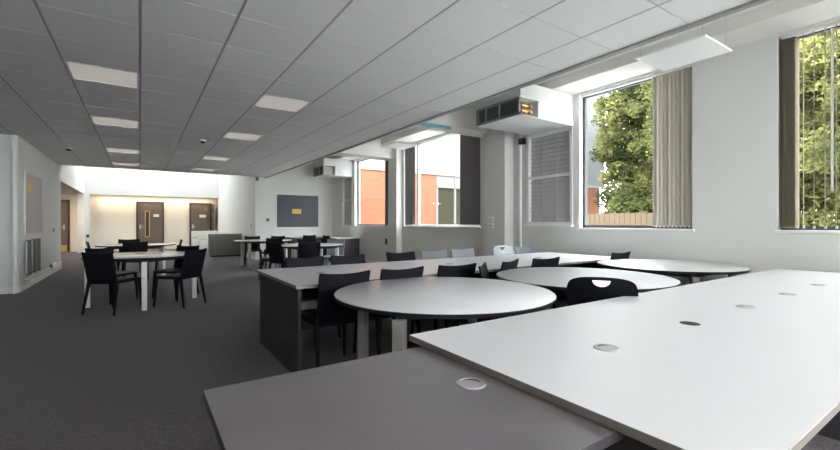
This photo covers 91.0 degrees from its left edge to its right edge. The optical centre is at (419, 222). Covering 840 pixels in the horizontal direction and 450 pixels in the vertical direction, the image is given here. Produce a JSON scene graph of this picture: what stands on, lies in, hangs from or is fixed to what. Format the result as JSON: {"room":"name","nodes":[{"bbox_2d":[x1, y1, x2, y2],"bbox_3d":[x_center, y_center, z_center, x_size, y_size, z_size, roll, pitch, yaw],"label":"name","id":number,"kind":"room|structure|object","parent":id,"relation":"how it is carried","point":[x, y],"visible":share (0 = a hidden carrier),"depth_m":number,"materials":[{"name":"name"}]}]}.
{"room":"open-plan study area","nodes":[
{"label":"open-plan study area","id":0,"kind":"room"},
{"bbox_2d":[0,134,60,287],"bbox_3d":[-9.382,-0.300,8.439,2.540,3.040,4.700,0,0,-34],"label":"wall","id":1,"kind":"structure","parent":0,"point":[29,158],"depth_m":7.47,"materials":[{"name":"white paint"}]},
{"bbox_2d":[0,265,61,293],"bbox_3d":[-9.370,1.165,8.437,2.558,0.110,4.718,0,0,-34],"label":"baseboard","id":2,"kind":"structure","parent":1,"relation":"attached to","point":[6,290],"depth_m":7.73,"materials":[{"name":"white"}]},
{"bbox_2d":[24,170,42,234],"bbox_3d":[-7.721,-0.380,8.272,0.022,1.200,1.680,0,0,-34],"label":"notice board","id":3,"kind":"object","parent":1,"relation":"attached to","point":[33,202],"visible":1,"depth_m":8.19,"materials":[{"name":"fabric"}]},
{"bbox_2d":[25,237,55,274],"bbox_3d":[-8.020,0.675,8.777,0.095,0.730,2.870,0,0,-34],"label":"radiator","id":4,"kind":"object","parent":1,"relation":"attached to","point":[39,253],"visible":0.97,"depth_m":8.32,"materials":[{"name":"grey metal"}]},
{"bbox_2d":[23,262,61,284],"bbox_3d":[-8.214,1.050,9.050,0.068,0.140,4.200,0,0,-34],"label":"pipe","id":5,"kind":"object","parent":1,"relation":"attached to","point":[55,266],"visible":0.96,"depth_m":8.47,"materials":[{"name":"white metal"}]},
{"bbox_2d":[61,165,84,252],"bbox_3d":[-11.925,-1.880,14.025,0.200,6.200,7.400,0,0,-34],"label":"wall","id":6,"kind":"structure","parent":0,"point":[72,177],"depth_m":16.49,"materials":[{"name":"white paint"}]},
{"bbox_2d":[61,194,216,251],"bbox_3d":[-13.946,-1.880,18.031,9.150,6.200,0.300,0,0,-34],"label":"wall","id":7,"kind":"structure","parent":0,"point":[112,218],"depth_m":18.36,"materials":[{"name":"beige paint"}]},
{"bbox_2d":[61,200,69,251],"bbox_3d":[-15.104,0.125,17.004,1.040,2.190,0.100,0,0,-34],"label":"door","id":8,"kind":"structure","parent":7,"relation":"in","point":[65,204],"depth_m":17.23,"materials":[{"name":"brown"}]},
{"bbox_2d":[136,201,163,249],"bbox_3d":[-12.331,0.125,18.884,1.060,2.190,0.100,0,0,-34],"label":"door","id":9,"kind":"structure","parent":7,"relation":"in","point":[149,215],"depth_m":18.90,"materials":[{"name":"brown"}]},
{"bbox_2d":[189,203,211,245],"bbox_3d":[-10.634,0.125,20.034,0.960,2.190,0.100,0,0,-34],"label":"door","id":10,"kind":"structure","parent":7,"relation":"in","point":[200,214],"depth_m":20.02,"materials":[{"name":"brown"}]},
{"bbox_2d":[61,186,217,198],"bbox_3d":[-5.339,-2.090,6.227,14.150,1.780,28.900,0,0,-34],"label":"roof","id":11,"kind":"structure","parent":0,"point":[64,190],"depth_m":16.94,"materials":[{"name":"white paint"}]},
{"bbox_2d":[85,166,218,247],"bbox_3d":[-11.967,-1.880,18.587,5.250,6.200,0.200,0,0,-34],"label":"wall","id":12,"kind":"structure","parent":0,"point":[98,180],"depth_m":18.30,"materials":[{"name":"white paint"}]},
{"bbox_2d":[191,231,218,248],"bbox_3d":[-10.227,0.797,19.664,1.160,0.845,0.130,0,0,-34],"label":"wall","id":13,"kind":"structure","parent":0,"point":[200,235],"depth_m":19.54,"materials":[{"name":"white paint"}]},
{"bbox_2d":[217,174,252,255],"bbox_3d":[-7.818,-1.880,17.413,0.300,6.200,8.200,0,0,-34],"label":"wall","id":14,"kind":"structure","parent":0,"point":[235,200],"depth_m":16.46,"materials":[{"name":"white paint"}]},
{"bbox_2d":[253,162,331,255],"bbox_3d":[-4.440,-0.880,14.568,2.700,4.200,0.300,0,0,-34],"label":"wall","id":15,"kind":"structure","parent":0,"point":[300,180],"depth_m":14.48,"materials":[{"name":"white paint"}]},
{"bbox_2d":[255,177,263,259],"bbox_3d":[-5.334,-0.150,13.739,0.290,2.740,0.070,0,0,-34],"label":"pillar","id":16,"kind":"structure","parent":15,"relation":"attached to","point":[259,185],"depth_m":13.70,"materials":[{"name":"white paint"}]},
{"bbox_2d":[277,195,317,226],"bbox_3d":[-4.272,-0.415,14.490,1.450,1.110,0.018,0,0,-34],"label":"notice board","id":17,"kind":"object","parent":15,"relation":"attached to","point":[308,205],"visible":1,"depth_m":14.47,"materials":[{"name":"fabric"}]},
{"bbox_2d":[0,0,751,177],"bbox_3d":[-4.390,-1.550,2.098,11.913,0.060,20.400,0,0,-34],"label":"ceiling","id":18,"kind":"structure","parent":0,"point":[367,69],"depth_m":3.86,"materials":[{"name":"tile"}]},
{"bbox_2d":[63,60,139,88],"bbox_3d":[-3.256,-1.525,4.268,0.592,0.014,0.592,0,0,-34],"label":"recessed light","id":19,"kind":"object","parent":18,"relation":"in","point":[78,71],"visible":1,"depth_m":4.25,"materials":[{"name":"white plastic"}]},
{"bbox_2d":[89,115,139,128],"bbox_3d":[-4.603,-1.525,6.255,0.592,0.014,0.592,0,0,-34],"label":"recessed light","id":20,"kind":"object","parent":18,"relation":"in","point":[95,119],"visible":0.97,"depth_m":6.25,"materials":[{"name":"white plastic"}]},
{"bbox_2d":[104,147,139,153],"bbox_3d":[-6.286,-1.525,8.738,0.592,0.014,0.592,0,0,-34],"label":"recessed light","id":21,"kind":"object","parent":18,"relation":"in","point":[114,150],"visible":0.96,"depth_m":8.78,"materials":[{"name":"white plastic"}]},
{"bbox_2d":[111,162,139,166],"bbox_3d":[-7.633,-1.525,10.724,0.592,0.014,0.592,0,0,-34],"label":"recessed light","id":22,"kind":"object","parent":18,"relation":"in","point":[113,163],"visible":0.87,"depth_m":10.74,"materials":[{"name":"white plastic"}]},
{"bbox_2d":[191,168,215,170],"bbox_3d":[-6.143,-1.525,11.734,0.592,0.014,0.592,0,0,-34],"label":"recessed light","id":23,"kind":"object","parent":18,"relation":"in","point":[200,169],"visible":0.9,"depth_m":11.75,"materials":[{"name":"white plastic"}]},
{"bbox_2d":[202,156,231,160],"bbox_3d":[-4.796,-1.525,9.748,0.592,0.014,0.592,0,0,-34],"label":"recessed light","id":24,"kind":"object","parent":18,"relation":"in","point":[204,157],"visible":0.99,"depth_m":9.75,"materials":[{"name":"white plastic"}]},
{"bbox_2d":[222,131,264,140],"bbox_3d":[-3.113,-1.525,7.265,0.592,0.014,0.592,0,0,-34],"label":"recessed light","id":25,"kind":"object","parent":18,"relation":"in","point":[232,135],"visible":0.9,"depth_m":7.27,"materials":[{"name":"white plastic"}]},
{"bbox_2d":[252,94,311,112],"bbox_3d":[-1.766,-1.525,5.278,0.592,0.014,0.592,0,0,-34],"label":"recessed light","id":26,"kind":"object","parent":18,"relation":"in","point":[265,101],"visible":1,"depth_m":5.26,"materials":[{"name":"white plastic"}]},
{"bbox_2d":[265,0,769,177],"bbox_3d":[0.536,-1.864,5.438,0.070,0.732,20.400,0,0,-34],"label":"trim","id":27,"kind":"structure","parent":18,"relation":"attached to","point":[752,3],"depth_m":3.86,"materials":[{"name":"grey metal"}]},
{"bbox_2d":[0,249,839,449],"bbox_3d":[-5.507,1.320,6.475,14.150,0.200,29.500,0,0,-34],"label":"floor","id":28,"kind":"structure","parent":0,"point":[131,379],"depth_m":3.75,"materials":[{"name":"carpet"}]},
{"bbox_2d":[12,135,16,293],"bbox_3d":[-7.012,-0.150,7.135,0.060,2.740,0.060,0,0,-34],"label":"pipe","id":29,"kind":"object","parent":28,"relation":"on","point":[14,137],"visible":1,"depth_m":7.12,"materials":[{"name":"white"}]},
{"bbox_2d":[81,252,141,315],"bbox_3d":[-4.235,0.802,5.695,0.466,0.837,0.542,0,0,4],"label":"chair","id":30,"kind":"object","parent":28,"relation":"on","point":[100,268],"visible":1,"depth_m":5.48,"materials":[{"name":"black plastic"}]},
{"bbox_2d":[85,247,138,304],"bbox_3d":[-4.815,0.802,6.453,0.542,0.837,0.466,0,0,16],"label":"chair","id":31,"kind":"object","parent":28,"relation":"on","point":[108,249],"visible":0.33,"depth_m":6.51,"materials":[{"name":"black plastic"}]},
{"bbox_2d":[118,239,140,272],"bbox_3d":[-6.845,0.802,9.789,0.466,0.837,0.542,0,0,-44],"label":"chair","id":32,"kind":"object","parent":28,"relation":"on","point":[120,241],"visible":0.15,"depth_m":9.91,"materials":[{"name":"black plastic"}]},
{"bbox_2d":[122,241,148,280],"bbox_3d":[-6.033,0.802,8.772,0.466,0.837,0.542,0,0,-32],"label":"chair","id":33,"kind":"object","parent":28,"relation":"on","point":[127,246],"visible":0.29,"depth_m":8.57,"materials":[{"name":"black plastic"}]},
{"bbox_2d":[94,243,176,275],"bbox_3d":[-6.354,0.850,9.284,1.524,0.740,1.524,0,0,-34],"label":"round table","id":34,"kind":"object","parent":28,"relation":"on","point":[160,246],"visible":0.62,"depth_m":9.13,"materials":[{"name":"white laminate"}]},
{"bbox_2d":[79,251,196,311],"bbox_3d":[-4.195,0.850,6.277,1.524,0.740,1.524,0,0,-34],"label":"round table","id":35,"kind":"object","parent":28,"relation":"on","point":[143,258],"visible":0.66,"depth_m":5.89,"materials":[{"name":"white laminate"}]},
{"bbox_2d":[152,245,198,298],"bbox_3d":[-4.074,0.802,6.910,0.466,0.837,0.542,0,0,11],"label":"chair","id":36,"kind":"object","parent":28,"relation":"on","point":[178,263],"visible":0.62,"depth_m":7.08,"materials":[{"name":"black plastic"}]},
{"bbox_2d":[153,248,206,308],"bbox_3d":[-3.563,0.802,6.156,0.542,0.837,0.466,0,0,11],"label":"chair","id":37,"kind":"object","parent":28,"relation":"on","point":[193,260],"visible":1,"depth_m":6.04,"materials":[{"name":"black plastic"}]},
{"bbox_2d":[199,239,205,248],"bbox_3d":[-10.118,0.995,19.236,0.260,0.450,0.260,0,0,-34],"label":"waste bin","id":38,"kind":"object","parent":28,"relation":"on","point":[202,243],"visible":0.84,"depth_m":19.14,"materials":[{"name":"white plastic"}]},
{"bbox_2d":[208,233,241,256],"bbox_3d":[-7.166,0.809,15.185,1.090,0.822,0.490,0,0,-34],"label":"storage cabinet","id":39,"kind":"object","parent":28,"relation":"on","point":[219,245],"visible":0.93,"depth_m":14.97,"materials":[{"name":"grey"}]},
{"bbox_2d":[244,236,261,265],"bbox_3d":[-4.850,0.802,11.991,0.466,0.837,0.542,0,0,-26],"label":"chair","id":40,"kind":"object","parent":28,"relation":"on","point":[254,247],"visible":0.59,"depth_m":12.13,"materials":[{"name":"black plastic"}]},
{"bbox_2d":[234,239,291,268],"bbox_3d":[-4.367,0.850,11.537,1.524,0.740,1.524,0,0,-34],"label":"round table","id":41,"kind":"object","parent":28,"relation":"on","point":[251,241],"visible":0.7,"depth_m":11.33,"materials":[{"name":"white laminate"}]},
{"bbox_2d":[257,241,282,280],"bbox_3d":[-3.243,0.802,8.973,0.542,0.837,0.466,0,0,-22],"label":"chair","id":42,"kind":"object","parent":28,"relation":"on","point":[263,260],"visible":0.61,"depth_m":8.72,"materials":[{"name":"black plastic"}]},
{"bbox_2d":[259,237,282,268],"bbox_3d":[-3.974,0.802,11.025,0.466,0.837,0.542,0,0,-39],"label":"chair","id":43,"kind":"object","parent":28,"relation":"on","point":[270,240],"visible":0.37,"depth_m":10.81,"materials":[{"name":"black plastic"}]},
{"bbox_2d":[266,242,285,268],"bbox_3d":[-2.801,0.802,8.501,0.466,0.837,0.542,0,0,31],"label":"chair","id":44,"kind":"object","parent":28,"relation":"on","point":[275,251],"visible":0.72,"depth_m":8.29,"materials":[{"name":"black plastic"}]},
{"bbox_2d":[297,239,315,257],"bbox_3d":[-2.698,0.802,9.862,0.466,0.837,0.542,0,0,-16],"label":"chair","id":45,"kind":"object","parent":28,"relation":"on","point":[299,240],"visible":0.13,"depth_m":10.10,"materials":[{"name":"black plastic"}]},
{"bbox_2d":[297,235,315,256],"bbox_3d":[-3.736,0.802,13.603,0.466,0.837,0.542,0,0,-36],"label":"chair","id":46,"kind":"object","parent":28,"relation":"on","point":[304,236],"visible":0.15,"depth_m":13.41,"materials":[{"name":"black plastic"}]},
{"bbox_2d":[298,242,320,257],"bbox_3d":[-2.302,0.802,8.480,0.466,0.837,0.542,0,0,-22],"label":"chair","id":47,"kind":"object","parent":28,"relation":"on","point":[305,250],"visible":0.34,"depth_m":8.25,"materials":[{"name":"black plastic"}]},
{"bbox_2d":[278,243,342,267],"bbox_3d":[-2.473,0.850,9.136,1.524,0.740,1.524,0,0,-34],"label":"round table","id":48,"kind":"object","parent":28,"relation":"on","point":[293,246],"visible":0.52,"depth_m":8.88,"materials":[{"name":"white laminate"}]},
{"bbox_2d":[285,236,336,257],"bbox_3d":[-3.703,0.850,14.283,1.700,0.740,0.900,0,0,-34],"label":"desk","id":49,"kind":"object","parent":28,"relation":"on","point":[290,238],"visible":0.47,"depth_m":13.78,"materials":[{"name":"grey laminate"}]},
{"bbox_2d":[285,256,340,337],"bbox_3d":[-1.176,0.802,4.499,0.466,0.837,0.542,0,0,-32],"label":"chair","id":50,"kind":"object","parent":28,"relation":"on","point":[314,261],"visible":0.12,"depth_m":4.70,"materials":[{"name":"black plastic"}]},
{"bbox_2d":[323,239,344,264],"bbox_3d":[-2.050,0.802,9.747,0.466,0.837,0.542,0,0,4],"label":"chair","id":51,"kind":"object","parent":28,"relation":"on","point":[331,251],"visible":0.55,"depth_m":9.96,"materials":[{"name":"grey plastic"}]},
{"bbox_2d":[301,270,369,366],"bbox_3d":[-0.734,0.802,3.479,0.466,0.837,0.542,0,0,-34],"label":"chair","id":52,"kind":"object","parent":28,"relation":"on","point":[329,312],"visible":0.75,"depth_m":3.25,"materials":[{"name":"black plastic"}]},
{"bbox_2d":[320,237,359,258],"bbox_3d":[-2.640,0.850,13.553,0.760,0.740,1.440,0,0,-34],"label":"desk","id":53,"kind":"object","parent":28,"relation":"on","point":[351,247],"visible":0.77,"depth_m":13.06,"materials":[{"name":"grey laminate"}]},
{"bbox_2d":[330,254,381,330],"bbox_3d":[-0.756,0.802,4.810,0.466,0.837,0.542,0,0,-28],"label":"chair","id":54,"kind":"object","parent":28,"relation":"on","point":[355,259],"visible":0.11,"depth_m":5.02,"materials":[{"name":"black plastic"}]},
{"bbox_2d":[353,266,423,354],"bbox_3d":[-0.292,0.802,3.790,0.466,0.837,0.542,0,0,-34],"label":"chair","id":55,"kind":"object","parent":28,"relation":"on","point":[386,274],"visible":0.15,"depth_m":3.56,"materials":[{"name":"black plastic"}]},
{"bbox_2d":[386,251,414,261],"bbox_3d":[-0.123,0.802,5.334,0.466,0.837,0.542,0,0,-32],"label":"chair","id":56,"kind":"object","parent":28,"relation":"on","point":[405,256],"visible":0.12,"depth_m":5.54,"materials":[{"name":"black plastic"}]},
{"bbox_2d":[203,346,622,449],"bbox_3d":[-0.078,0.861,1.132,0.828,0.719,0.842,0,0,-34],"label":"desk","id":57,"kind":"object","parent":28,"relation":"on","point":[417,398],"visible":1,"depth_m":1.10,"materials":[{"name":"grey laminate"}]},
{"bbox_2d":[256,252,610,372],"bbox_3d":[0.587,0.848,4.983,4.595,0.745,1.330,0,0,-34],"label":"desk","id":58,"kind":"object","parent":28,"relation":"on","point":[285,293],"visible":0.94,"depth_m":3.97,"materials":[{"name":"grey laminate"}]},
{"bbox_2d":[421,250,446,259],"bbox_3d":[0.332,0.802,5.643,0.466,0.837,0.542,0,0,-32],"label":"chair","id":59,"kind":"object","parent":28,"relation":"on","point":[441,254],"visible":0.12,"depth_m":5.85,"materials":[{"name":"grey plastic"}]},
{"bbox_2d":[410,263,476,342],"bbox_3d":[0.225,0.802,4.110,0.466,0.837,0.542,0,0,-30],"label":"chair","id":60,"kind":"object","parent":28,"relation":"on","point":[468,270],"visible":0.2,"depth_m":3.89,"materials":[{"name":"black plastic"}]},
{"bbox_2d":[334,277,556,358],"bbox_3d":[0.167,0.850,2.922,1.520,0.740,1.520,0,0,-34],"label":"round table","id":61,"kind":"object","parent":28,"relation":"on","point":[415,298],"visible":0.84,"depth_m":2.66,"materials":[{"name":"white laminate"}]},
{"bbox_2d":[451,248,474,257],"bbox_3d":[0.778,0.802,5.945,0.466,0.837,0.542,0,0,-34],"label":"chair","id":62,"kind":"object","parent":28,"relation":"on","point":[468,252],"visible":0.12,"depth_m":6.15,"materials":[{"name":"grey plastic"}]},
{"bbox_2d":[456,259,518,325],"bbox_3d":[0.728,0.802,4.441,0.542,0.837,0.466,0,0,34],"label":"chair","id":63,"kind":"object","parent":28,"relation":"on","point":[512,264],"visible":0.16,"depth_m":4.29,"materials":[{"name":"black plastic"}]},
{"bbox_2d":[493,245,513,254],"bbox_3d":[1.444,0.790,6.391,0.444,0.864,0.542,0,0,-32],"label":"shell chair","id":64,"kind":"object","parent":28,"relation":"on","point":[507,250],"visible":0.28,"depth_m":6.60,"materials":[{"name":"white plastic"}]},
{"bbox_2d":[478,262,532,320],"bbox_3d":[0.836,0.802,3.809,0.542,0.837,0.466,0,0,16],"label":"chair","id":65,"kind":"object","parent":28,"relation":"on","point":[483,270],"visible":0.16,"depth_m":3.91,"materials":[{"name":"black plastic"}]},
{"bbox_2d":[514,246,532,253],"bbox_3d":[1.886,0.802,6.732,0.466,0.837,0.542,0,0,-36],"label":"chair","id":66,"kind":"object","parent":28,"relation":"on","point":[528,249],"visible":0.12,"depth_m":6.93,"materials":[{"name":"grey plastic"}]},
{"bbox_2d":[531,257,559,308],"bbox_3d":[1.276,0.802,4.835,0.466,0.837,0.542,0,0,-32],"label":"chair","id":67,"kind":"object","parent":28,"relation":"on","point":[551,262],"visible":0.1,"depth_m":4.62,"materials":[{"name":"black plastic"}]},
{"bbox_2d":[496,267,680,309],"bbox_3d":[1.465,0.850,3.742,1.520,0.740,1.520,0,0,-34],"label":"round table","id":68,"kind":"object","parent":28,"relation":"on","point":[554,279],"visible":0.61,"depth_m":3.64,"materials":[{"name":"white laminate"}]},
{"bbox_2d":[566,277,637,305],"bbox_3d":[1.302,0.790,2.975,0.444,0.864,0.542,0,0,23],"label":"shell chair","id":69,"kind":"object","parent":28,"relation":"on","point":[580,290],"visible":0.23,"depth_m":2.76,"materials":[{"name":"black plastic"}]},
{"bbox_2d":[610,251,629,259],"bbox_3d":[2.543,0.802,5.730,0.466,0.837,0.542,0,0,-34],"label":"chair","id":70,"kind":"object","parent":28,"relation":"on","point":[625,255],"visible":0.06,"depth_m":5.50,"materials":[{"name":"black plastic"}]},
{"bbox_2d":[409,268,839,449],"bbox_3d":[2.201,0.848,2.567,4.615,0.745,1.210,0,0,-34],"label":"conference table","id":71,"kind":"object","parent":28,"relation":"on","point":[751,361],"visible":1,"depth_m":1.49,"materials":[{"name":"grey laminate"}]},
{"bbox_2d":[597,259,750,283],"bbox_3d":[2.874,0.850,4.787,1.510,0.740,1.510,0,0,-34],"label":"round table","id":72,"kind":"object","parent":28,"relation":"on","point":[693,270],"visible":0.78,"depth_m":4.46,"materials":[{"name":"white laminate"}]},
{"bbox_2d":[326,0,839,159],"bbox_3d":[1.525,-2.260,6.108,2.320,0.340,20.400,0,0,-34],"label":"ceiling","id":73,"kind":"structure","parent":0,"point":[770,18],"depth_m":4.74,"materials":[{"name":"white paint"}]},
{"bbox_2d":[313,158,352,178],"bbox_3d":[-2.907,-1.810,13.795,1.030,0.540,0.900,0,0,-34],"label":"air conditioning unit","id":74,"kind":"object","parent":73,"relation":"attached to","point":[325,167],"visible":1,"depth_m":13.51,"materials":[{"name":"grey metal"}]},
{"bbox_2d":[313,165,323,176],"bbox_3d":[-3.327,-1.695,13.523,0.030,0.310,0.880,0,0,-34],"label":"grille","id":75,"kind":"object","parent":74,"relation":"attached to","point":[318,170],"depth_m":13.48,"materials":[{"name":"grey metal"}]},
{"bbox_2d":[332,139,391,160],"bbox_3d":[-1.707,-1.995,10.876,2.320,0.470,0.480,0,0,-34],"label":"beam","id":76,"kind":"structure","parent":73,"relation":"attached to","point":[373,150],"depth_m":10.93,"materials":[{"name":"white paint"}]},
{"bbox_2d":[381,137,419,148],"bbox_3d":[-0.431,-1.955,9.011,0.600,0.550,0.640,0,0,-34],"label":"panel","id":77,"kind":"object","parent":73,"relation":"hanging from","point":[398,145],"visible":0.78,"depth_m":8.95,"materials":[{"name":"plastic"}]},
{"bbox_2d":[413,106,486,137],"bbox_3d":[0.428,-1.995,7.726,2.320,0.470,0.410,0,0,-34],"label":"beam","id":78,"kind":"structure","parent":73,"relation":"attached to","point":[463,121],"depth_m":7.77,"materials":[{"name":"white paint"}]},
{"bbox_2d":[476,84,573,135],"bbox_3d":[1.721,-1.830,6.737,1.290,0.500,0.940,0,0,-34],"label":"air conditioning unit","id":79,"kind":"object","parent":73,"relation":"attached to","point":[533,109],"visible":0.99,"depth_m":6.44,"materials":[{"name":"grey metal"}]},
{"bbox_2d":[476,96,520,126],"bbox_3d":[1.194,-1.715,6.391,0.030,0.270,0.920,0,0,-34],"label":"grille","id":80,"kind":"object","parent":79,"relation":"attached to","point":[510,107],"depth_m":6.35,"materials":[{"name":"grey metal"}]},
{"bbox_2d":[635,24,731,70],"bbox_3d":[2.630,-1.955,4.139,0.600,0.550,0.640,0,0,-34],"label":"panel","id":81,"kind":"object","parent":73,"relation":"hanging from","point":[702,47],"visible":0.87,"depth_m":4.09,"materials":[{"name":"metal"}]},
{"bbox_3d":[-0.179,-1.965,6.946,0.020,0.510,0.020,0,0,-34],"label":"hanger","id":82,"kind":"object","parent":73,"relation":"hanging from","visible":0},
{"bbox_2d":[419,122,450,128],"bbox_3d":[0.181,-1.710,7.191,0.870,0.056,0.056,0,0,-34],"label":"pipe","id":83,"kind":"object","parent":82,"relation":"hanging from","point":[425,123],"visible":0.66,"depth_m":7.23,"materials":[{"name":"teal metal"}]},
{"bbox_2d":[332,16,839,285],"bbox_3d":[2.564,-0.880,6.812,0.190,4.200,21.000,0,0,-34],"label":"wall","id":84,"kind":"structure","parent":0,"point":[736,93],"depth_m":5.06,"materials":[{"name":"white paint"}]},
{"bbox_2d":[341,177,352,226],"bbox_3d":[-2.464,-0.725,14.078,0.160,1.710,0.850,0,0,-34],"label":"window","id":85,"kind":"structure","parent":84,"relation":"in","point":[346,182],"depth_m":14.17,"materials":[{"name":"white"}]},
{"bbox_2d":[354,159,388,226],"bbox_3d":[-1.477,-0.975,12.711,0.180,2.170,2.260,0,0,-34],"label":"window","id":86,"kind":"structure","parent":84,"relation":"in","point":[358,162],"depth_m":13.61,"materials":[{"name":"grey"}]},
{"bbox_2d":[356,159,387,224],"bbox_3d":[-1.481,-1.000,12.708,0.086,2.115,2.160,0,0,-34],"label":"vertical blind","id":87,"kind":"object","parent":86,"relation":"attached to","point":[386,162],"visible":0.5,"depth_m":11.88,"materials":[{"name":"white"}]},
{"bbox_2d":[390,148,401,252],"bbox_3d":[-0.657,-0.435,11.243,0.170,3.310,0.350,0,0,-34],"label":"pillar","id":88,"kind":"structure","parent":84,"relation":"attached to","point":[396,160],"depth_m":11.12,"materials":[{"name":"white paint"}]},
{"bbox_2d":[402,134,480,227],"bbox_3d":[0.459,-0.975,9.855,0.180,2.170,3.060,0,0,-34],"label":"window","id":89,"kind":"structure","parent":84,"relation":"in","point":[418,224],"depth_m":10.64,"materials":[{"name":"white"}]},
{"bbox_2d":[405,147,414,224],"bbox_3d":[-0.250,-1.000,10.892,0.040,2.115,0.471,0,0,-34],"label":"vertical blind","id":90,"kind":"object","parent":89,"relation":"attached to","point":[410,152],"visible":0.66,"depth_m":10.86,"materials":[{"name":"white fabric"}]},
{"bbox_2d":[420,133,479,225],"bbox_3d":[0.649,-1.000,9.565,0.040,2.115,2.294,0,0,-34],"label":"vertical blind","id":91,"kind":"object","parent":89,"relation":"attached to","point":[469,145],"visible":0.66,"depth_m":8.94,"materials":[{"name":"white fabric"}]},
{"bbox_2d":[484,128,512,255],"bbox_3d":[1.512,-0.435,7.990,0.230,3.310,0.570,0,0,-34],"label":"pillar","id":92,"kind":"structure","parent":84,"relation":"attached to","point":[498,145],"depth_m":7.82,"materials":[{"name":"white paint"}]},
{"bbox_2d":[519,134,521,246],"bbox_3d":[1.854,-0.305,7.636,0.056,2.850,0.056,0,0,-34],"label":"conduit pipe","id":93,"kind":"object","parent":84,"relation":"attached to","point":[520,135],"visible":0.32,"depth_m":7.61,"materials":[{"name":"white"}]},
{"bbox_2d":[524,126,573,226],"bbox_3d":[2.235,-0.760,7.146,0.160,1.640,1.000,0,0,-34],"label":"window","id":94,"kind":"structure","parent":84,"relation":"in","point":[550,153],"depth_m":7.13,"materials":[{"name":"white"}]},
{"bbox_2d":[577,78,694,231],"bbox_3d":[3.074,-0.975,5.998,0.180,2.170,1.700,0,0,-34],"label":"window","id":95,"kind":"structure","parent":84,"relation":"in","point":[585,226],"depth_m":6.45,"materials":[{"name":"grey"}]},
{"bbox_2d":[582,63,691,226],"bbox_3d":[3.071,-1.000,5.994,0.049,2.115,1.604,0,0,-34],"label":"vertical blind","id":96,"kind":"object","parent":95,"relation":"attached to","point":[672,89],"visible":0.97,"depth_m":5.54,"materials":[{"name":"white fabric"}]},
{"bbox_2d":[774,25,839,233],"bbox_3d":[4.903,-0.975,3.300,0.180,2.170,3.220,0,0,-34],"label":"window","id":97,"kind":"structure","parent":84,"relation":"in","point":[808,229],"depth_m":4.37,"materials":[{"name":"grey"}]},
{"bbox_2d":[780,21,839,228],"bbox_3d":[4.897,-1.000,3.300,0.088,2.115,3.127,0,0,-34],"label":"vertical blind","id":98,"kind":"object","parent":97,"relation":"attached to","point":[789,45],"visible":1,"depth_m":4.50,"materials":[{"name":"white fabric"}]},
{"label":"outside","id":99,"kind":"structure","parent":0,"visible":0},
{"bbox_3d":[17.556,1.470,33.045,53.850,0.200,85.000,0,0,-34],"label":"ground","id":100,"kind":"structure","parent":99,"visible":0},
{"bbox_2d":[360,94,603,224],"bbox_3d":[4.076,-4.205,21.574,18.640,11.150,0.460,0,0,-34],"label":"neighbouring wing","id":101,"kind":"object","parent":100,"relation":"on","point":[439,159],"visible":0.22,"depth_m":19.10},
{"bbox_2d":[592,180,633,213],"bbox_3d":[7.657,-0.051,16.240,2.338,3.214,2.588,0,0,-30],"label":"shrub","id":102,"kind":"object","parent":100,"relation":"on","point":[608,193],"visible":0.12,"depth_m":16.06,"materials":[{"name":"green plant"}]},
{"bbox_2d":[587,211,652,224],"bbox_3d":[7.503,0.480,13.966,0.125,1.780,5.700,0,0,-34],"label":"fence","id":103,"kind":"object","parent":100,"relation":"on","point":[643,218],"visible":0.12,"depth_m":14.52,"materials":[{"name":"beige wood"}]},
{"bbox_2d":[588,82,652,187],"bbox_3d":[9.682,-3.095,17.196,4.883,8.940,5.160,0,0,4],"label":"tree","id":104,"kind":"object","parent":100,"relation":"on","point":[611,103],"visible":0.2,"depth_m":16.91,"materials":[{"name":"green plant"}]},
{"bbox_2d":[598,88,646,183],"bbox_3d":[13.178,-3.956,22.419,6.483,10.662,6.922,0,0,-34],"label":"tree","id":105,"kind":"object","parent":100,"relation":"on","point":[605,167],"visible":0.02,"depth_m":23.52,"materials":[{"name":"green plant"}]},
{"bbox_2d":[598,81,652,187],"bbox_3d":[10.483,-3.402,16.015,5.738,9.556,6.428,0,0,-20],"label":"tree","id":106,"kind":"object","parent":100,"relation":"on","point":[639,105],"visible":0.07,"depth_m":16.56,"materials":[{"name":"green plant"}]},
{"bbox_2d":[606,177,652,212],"bbox_3d":[8.034,-0.076,15.124,2.430,3.225,2.758,0,0,2],"label":"shrub","id":107,"kind":"object","parent":100,"relation":"on","point":[638,201],"visible":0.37,"depth_m":14.88,"materials":[{"name":"green plant"}]},
{"bbox_2d":[640,81,812,205],"bbox_3d":[10.588,-2.714,13.903,5.569,8.179,5.886,0,0,-34],"label":"tree","id":108,"kind":"object","parent":100,"relation":"on","point":[649,97],"visible":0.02,"depth_m":14.86,"materials":[{"name":"green plant"}]},
{"bbox_2d":[644,31,839,216],"bbox_3d":[8.812,-2.317,10.484,5.254,7.388,5.789,0,0,5],"label":"tree","id":109,"kind":"object","parent":100,"relation":"on","point":[807,119],"visible":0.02,"depth_m":8.81,"materials":[{"name":"green plant"}]},
{"bbox_2d":[799,29,839,202],"bbox_3d":[9.797,-2.492,7.994,5.918,7.738,5.880,0,0,-42],"label":"tree","id":110,"kind":"object","parent":100,"relation":"on","point":[820,38],"visible":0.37,"depth_m":7.79,"materials":[{"name":"green plant"}]},
{"bbox_2d":[799,139,839,225],"bbox_3d":[8.732,-0.197,8.963,2.397,3.475,2.931,0,0,-34],"label":"shrub","id":111,"kind":"object","parent":100,"relation":"on","point":[831,203],"visible":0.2,"depth_m":8.61,"materials":[{"name":"green plant"}]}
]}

